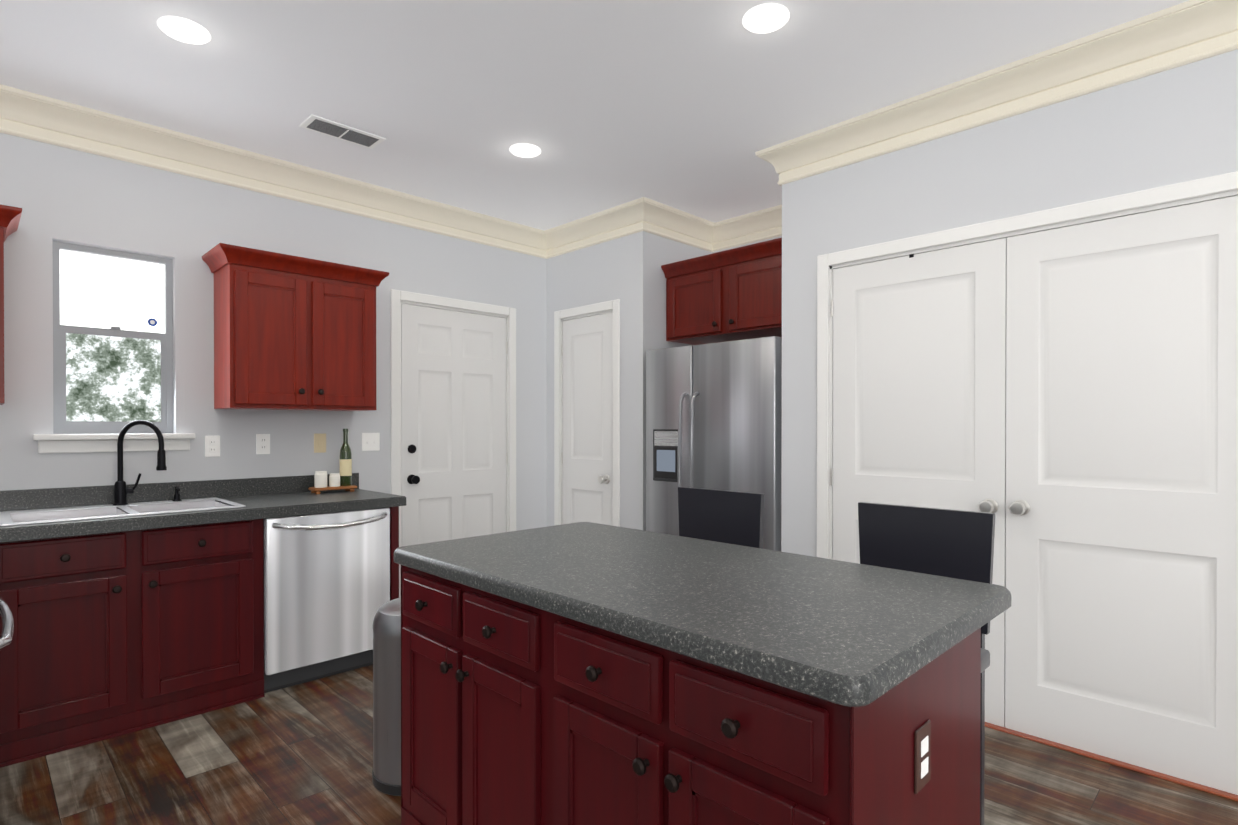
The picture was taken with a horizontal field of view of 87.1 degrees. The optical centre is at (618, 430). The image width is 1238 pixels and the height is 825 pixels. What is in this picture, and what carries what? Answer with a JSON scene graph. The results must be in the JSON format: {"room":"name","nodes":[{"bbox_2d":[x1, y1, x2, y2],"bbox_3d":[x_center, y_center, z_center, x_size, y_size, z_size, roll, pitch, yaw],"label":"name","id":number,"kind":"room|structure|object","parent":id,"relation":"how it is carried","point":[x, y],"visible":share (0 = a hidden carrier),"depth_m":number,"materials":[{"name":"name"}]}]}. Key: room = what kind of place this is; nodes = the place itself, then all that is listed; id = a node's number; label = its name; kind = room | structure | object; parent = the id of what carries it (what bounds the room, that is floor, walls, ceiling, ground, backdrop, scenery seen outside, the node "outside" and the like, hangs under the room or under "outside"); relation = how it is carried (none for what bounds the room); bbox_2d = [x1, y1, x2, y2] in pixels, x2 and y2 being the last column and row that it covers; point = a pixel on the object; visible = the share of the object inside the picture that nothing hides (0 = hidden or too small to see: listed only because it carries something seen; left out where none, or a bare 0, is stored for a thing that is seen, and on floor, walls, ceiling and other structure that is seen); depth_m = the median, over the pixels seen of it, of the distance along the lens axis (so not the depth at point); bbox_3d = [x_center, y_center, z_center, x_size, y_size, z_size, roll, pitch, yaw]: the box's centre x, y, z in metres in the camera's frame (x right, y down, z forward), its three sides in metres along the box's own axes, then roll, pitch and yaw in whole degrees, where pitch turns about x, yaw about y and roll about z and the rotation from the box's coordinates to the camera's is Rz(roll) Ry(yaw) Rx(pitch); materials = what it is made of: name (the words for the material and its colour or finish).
{"room":"kitchen","nodes":[
{"label":"kitchen","id":0,"kind":"room"},
{"bbox_2d":[0,133,546,530],"bbox_3d":[-2.006,-0.121,3.862,4.155,2.840,0.120,0,0,-45],"label":"wall","id":1,"kind":"structure","parent":0,"point":[185,223],"depth_m":3.53,"materials":[{"name":"grey paint"}]},
{"bbox_2d":[0,204,21,404],"bbox_3d":[-2.950,-0.525,2.572,0.864,0.823,0.363,0,0,-45],"label":"upper cabinet","id":2,"kind":"object","parent":1,"relation":"attached to","point":[10,216],"visible":1,"depth_m":2.74,"materials":[{"name":"red wood"}]},
{"bbox_2d":[33,241,194,452],"bbox_3d":[-2.533,-0.404,3.289,0.641,1.020,0.155,0,0,-45],"label":"window unit","id":3,"kind":"structure","parent":1,"relation":"in","point":[112,343],"depth_m":3.30,"materials":[{"name":"grey"}]},
{"bbox_2d":[205,436,219,456],"bbox_3d":[-2.220,0.086,3.558,0.072,0.116,0.008,0,0,-45],"label":"electrical outlet","id":4,"kind":"object","parent":1,"relation":"attached to","point":[212,446],"visible":1,"depth_m":3.56,"materials":[{"name":"white plastic"}]},
{"bbox_2d":[256,434,269,453],"bbox_3d":[-2.041,0.078,3.737,0.072,0.116,0.008,0,0,-45],"label":"electrical outlet","id":5,"kind":"object","parent":1,"relation":"attached to","point":[262,443],"visible":1,"depth_m":3.73,"materials":[{"name":"white plastic"}]},
{"bbox_2d":[0,84,547,258],"bbox_3d":[-1.883,-1.450,3.818,3.795,0.180,0.105,0,0,-45],"label":"crown molding","id":6,"kind":"structure","parent":1,"relation":"attached to","point":[23,114],"depth_m":3.60,"materials":[{"name":"beige wood"}]},
{"bbox_2d":[202,243,388,410],"bbox_3d":[-1.813,-0.531,3.707,0.887,0.823,0.363,0,0,-45],"label":"upper cabinet","id":7,"kind":"object","parent":1,"relation":"attached to","point":[291,332],"visible":1,"depth_m":3.54,"materials":[{"name":"red wood"}]},
{"bbox_2d":[314,434,325,452],"bbox_3d":[-1.816,0.077,3.958,0.072,0.116,0.013,0,0,-45],"label":"light switch","id":8,"kind":"object","parent":1,"relation":"attached to","point":[319,443],"visible":1,"depth_m":3.96,"materials":[{"name":"beige plastic"}]},
{"bbox_2d":[362,433,379,450],"bbox_3d":[-1.592,0.072,4.182,0.116,0.116,0.013,0,0,-45],"label":"light switch","id":9,"kind":"object","parent":1,"relation":"attached to","point":[370,441],"visible":1,"depth_m":4.18,"materials":[{"name":"white plastic"}]},
{"bbox_2d":[390,289,515,597],"bbox_3d":[-1.167,0.183,4.652,0.999,2.224,0.188,0,0,-45],"label":"door","id":10,"kind":"structure","parent":1,"relation":"attached to","point":[453,417],"depth_m":4.60,"materials":[{"name":"white painted wood"},{"name":"black metal"}]},
{"bbox_2d":[0,0,1188,230],"bbox_3d":[0.573,-1.579,1.818,4.930,0.100,6.645,0,0,-45],"label":"ceiling","id":11,"kind":"structure","parent":0,"point":[692,106],"depth_m":2.82,"materials":[{"name":"white paint"}]},
{"bbox_2d":[157,16,210,44],"bbox_3d":[-1.662,-1.527,2.491,0.172,0.012,0.172,0,0,-45],"label":"recessed light","id":12,"kind":"object","parent":11,"relation":"in","point":[184,30],"visible":0.98,"depth_m":2.48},
{"bbox_2d":[299,114,385,148],"bbox_3d":[-1.419,-1.532,3.355,0.380,0.012,0.170,0,0,-45],"label":"ceiling vent","id":13,"kind":"object","parent":11,"relation":"in","point":[338,130],"visible":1,"depth_m":3.33,"materials":[{"name":"white plastic"}]},
{"bbox_2d":[509,143,540,157],"bbox_3d":[-0.514,-1.533,3.572,0.172,0.012,0.172,0,0,-45],"label":"recessed light","id":14,"kind":"object","parent":11,"relation":"in","point":[524,150],"visible":0.98,"depth_m":3.57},
{"bbox_2d":[742,3,789,33],"bbox_3d":[0.545,-1.526,2.419,0.172,0.012,0.172,0,0,-45],"label":"recessed light","id":15,"kind":"object","parent":11,"relation":"in","point":[766,18],"visible":1,"depth_m":2.41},
{"bbox_2d":[547,231,658,530],"bbox_3d":[-0.164,-0.127,4.873,0.120,2.840,1.050,0,0,-45],"label":"wall","id":16,"kind":"structure","parent":0,"point":[627,271],"depth_m":4.57,"materials":[{"name":"grey paint"}]},
{"bbox_2d":[554,299,619,526],"bbox_3d":[-0.225,0.181,4.888,0.188,2.224,0.719,0,0,-45],"label":"door","id":17,"kind":"structure","parent":16,"relation":"attached to","point":[586,413],"depth_m":4.87,"materials":[{"name":"white wood"}]},
{"bbox_2d":[544,197,659,257],"bbox_3d":[-0.170,-1.456,4.711,0.105,0.180,1.050,0,0,-45],"label":"crown molding","id":18,"kind":"structure","parent":16,"relation":"attached to","point":[641,214],"depth_m":4.66,"materials":[{"name":"beige wood"}]},
{"bbox_2d":[0,665,1237,824],"bbox_3d":[0.573,1.361,1.835,4.930,0.100,6.645,0,0,-45],"label":"floor","id":19,"kind":"structure","parent":0,"point":[300,754],"depth_m":2.44,"materials":[{"name":"wood"}]},
{"bbox_2d":[0,599,13,648],"bbox_3d":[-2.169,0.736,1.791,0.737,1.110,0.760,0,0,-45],"label":"handle","id":20,"kind":"object","parent":19,"relation":"on","point":[8,626],"visible":1,"depth_m":1.95,"materials":[{"name":"silver metal"}]},
{"bbox_2d":[0,420,405,767],"bbox_3d":[-2.266,0.625,3.050,2.386,1.353,0.662,0,0,-45],"label":"base cabinet","id":21,"kind":"object","parent":19,"relation":"on","point":[136,606],"depth_m":2.86,"materials":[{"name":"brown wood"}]},
{"bbox_2d":[0,497,245,526],"bbox_3d":[-2.303,0.461,3.041,0.866,0.193,0.536,0,0,-45],"label":"sink","id":22,"kind":"object","parent":21,"relation":"in","point":[119,509],"depth_m":3.04,"materials":[{"name":"silver metal"}]},
{"bbox_2d":[113,420,181,505],"bbox_3d":[-2.312,0.156,3.216,0.283,0.416,0.207,0,0,-45],"label":"faucet","id":23,"kind":"object","parent":21,"relation":"on","point":[121,491],"depth_m":3.18,"materials":[{"name":"black metal"}]},
{"bbox_2d":[308,428,356,493],"bbox_3d":[-1.707,0.178,3.887,0.250,0.380,0.100,0,0,-45],"label":"tray","id":24,"kind":"object","parent":21,"relation":"on","point":[342,479],"visible":1,"depth_m":3.92,"materials":[{"name":"brown wood"}]},
{"bbox_2d":[263,507,389,692],"bbox_3d":[-1.681,0.863,3.586,0.632,0.872,0.657,0,0,-45],"label":"dishwasher","id":25,"kind":"object","parent":19,"relation":"on","point":[326,585],"visible":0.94,"depth_m":3.36,"materials":[{"name":"grey metal"}]},
{"bbox_2d":[372,597,400,795],"bbox_3d":[-0.775,0.975,2.476,0.305,0.663,0.305,0,0,-45],"label":"trash can","id":26,"kind":"object","parent":19,"relation":"on","point":[386,771],"visible":0.38,"depth_m":2.34,"materials":[{"name":"grey metal"}]},
{"bbox_2d":[394,558,980,824],"bbox_3d":[0.042,0.867,1.777,0.692,0.883,1.534,0,0,-45],"label":"kitchen island","id":27,"kind":"object","parent":19,"relation":"on","point":[584,673],"depth_m":1.39,"materials":[{"name":"red wood"}]},
{"bbox_2d":[394,522,1011,713],"bbox_3d":[0.113,0.403,1.851,0.850,0.045,1.574,0,0,-45],"label":"island countertop","id":28,"kind":"structure","parent":27,"relation":"on","point":[857,632],"depth_m":1.50,"materials":[{"name":"grey stone"}]},
{"bbox_2d":[646,336,781,550],"bbox_3d":[0.774,0.378,4.272,0.854,1.832,0.996,0,0,-45],"label":"fridge","id":29,"kind":"object","parent":19,"relation":"on","point":[714,416],"visible":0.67,"depth_m":3.97,"materials":[{"name":"grey metal"}]},
{"bbox_2d":[678,487,764,548],"bbox_3d":[0.299,0.775,2.551,0.409,1.061,0.416,0,0,-45],"label":"stool","id":30,"kind":"object","parent":19,"relation":"on","point":[731,517],"visible":0.19,"depth_m":2.63,"materials":[{"name":"black leather"}]},
{"bbox_2d":[858,502,995,824],"bbox_3d":[0.864,0.778,1.984,0.409,1.061,0.416,0,0,-45],"label":"stool","id":31,"kind":"object","parent":19,"relation":"on","point":[956,544],"visible":0.33,"depth_m":2.05,"materials":[{"name":"black leather"}]},
{"bbox_2d":[659,236,711,348],"bbox_3d":[0.481,-0.127,4.881,0.745,2.840,0.150,0,0,-45],"label":"wall","id":32,"kind":"structure","parent":0,"point":[670,251],"depth_m":4.62,"materials":[{"name":"grey paint"}]},
{"bbox_2d":[648,203,715,250],"bbox_3d":[0.435,-1.455,4.647,0.630,0.180,0.105,0,0,-45],"label":"crown molding","id":33,"kind":"structure","parent":32,"relation":"attached to","point":[677,225],"depth_m":4.71,"materials":[{"name":"beige wood"}]},
{"bbox_2d":[712,236,781,253],"bbox_3d":[1.194,-0.125,4.609,0.120,2.840,1.241,0,0,-45],"label":"wall","id":34,"kind":"structure","parent":0,"point":[747,244],"depth_m":4.76,"materials":[{"name":"grey paint"}]},
{"bbox_2d":[661,237,781,344],"bbox_3d":[0.896,-0.895,4.392,0.594,0.523,1.105,0,0,-45],"label":"upper cabinet","id":35,"kind":"object","parent":34,"relation":"attached to","point":[730,295],"visible":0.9,"depth_m":4.25,"materials":[{"name":"red wood"}]},
{"bbox_2d":[708,205,781,251],"bbox_3d":[1.072,-1.455,4.565,0.105,0.180,1.121,0,0,-45],"label":"crown molding","id":36,"kind":"structure","parent":34,"relation":"attached to","point":[764,224],"depth_m":4.71,"materials":[{"name":"beige wood"}]},
{"bbox_2d":[781,49,1237,556],"bbox_3d":[2.481,-0.111,2.112,0.120,2.840,4.354,0,0,-45],"label":"wall","id":37,"kind":"structure","parent":0,"point":[1172,126],"depth_m":2.89,"materials":[{"name":"grey paint"}]},
{"bbox_2d":[755,0,1237,185],"bbox_3d":[2.323,-1.441,2.105,0.105,0.180,4.339,0,0,-45],"label":"crown molding","id":38,"kind":"structure","parent":37,"relation":"attached to","point":[1174,36],"depth_m":2.73,"materials":[{"name":"beige wood"}]},
{"bbox_2d":[817,171,1237,800],"bbox_3d":[1.698,0.193,2.851,0.188,2.224,1.764,0,0,-45],"label":"double door","id":39,"kind":"structure","parent":37,"relation":"attached to","point":[1055,389],"depth_m":2.65,"materials":[{"name":"white wood"}]}
]}

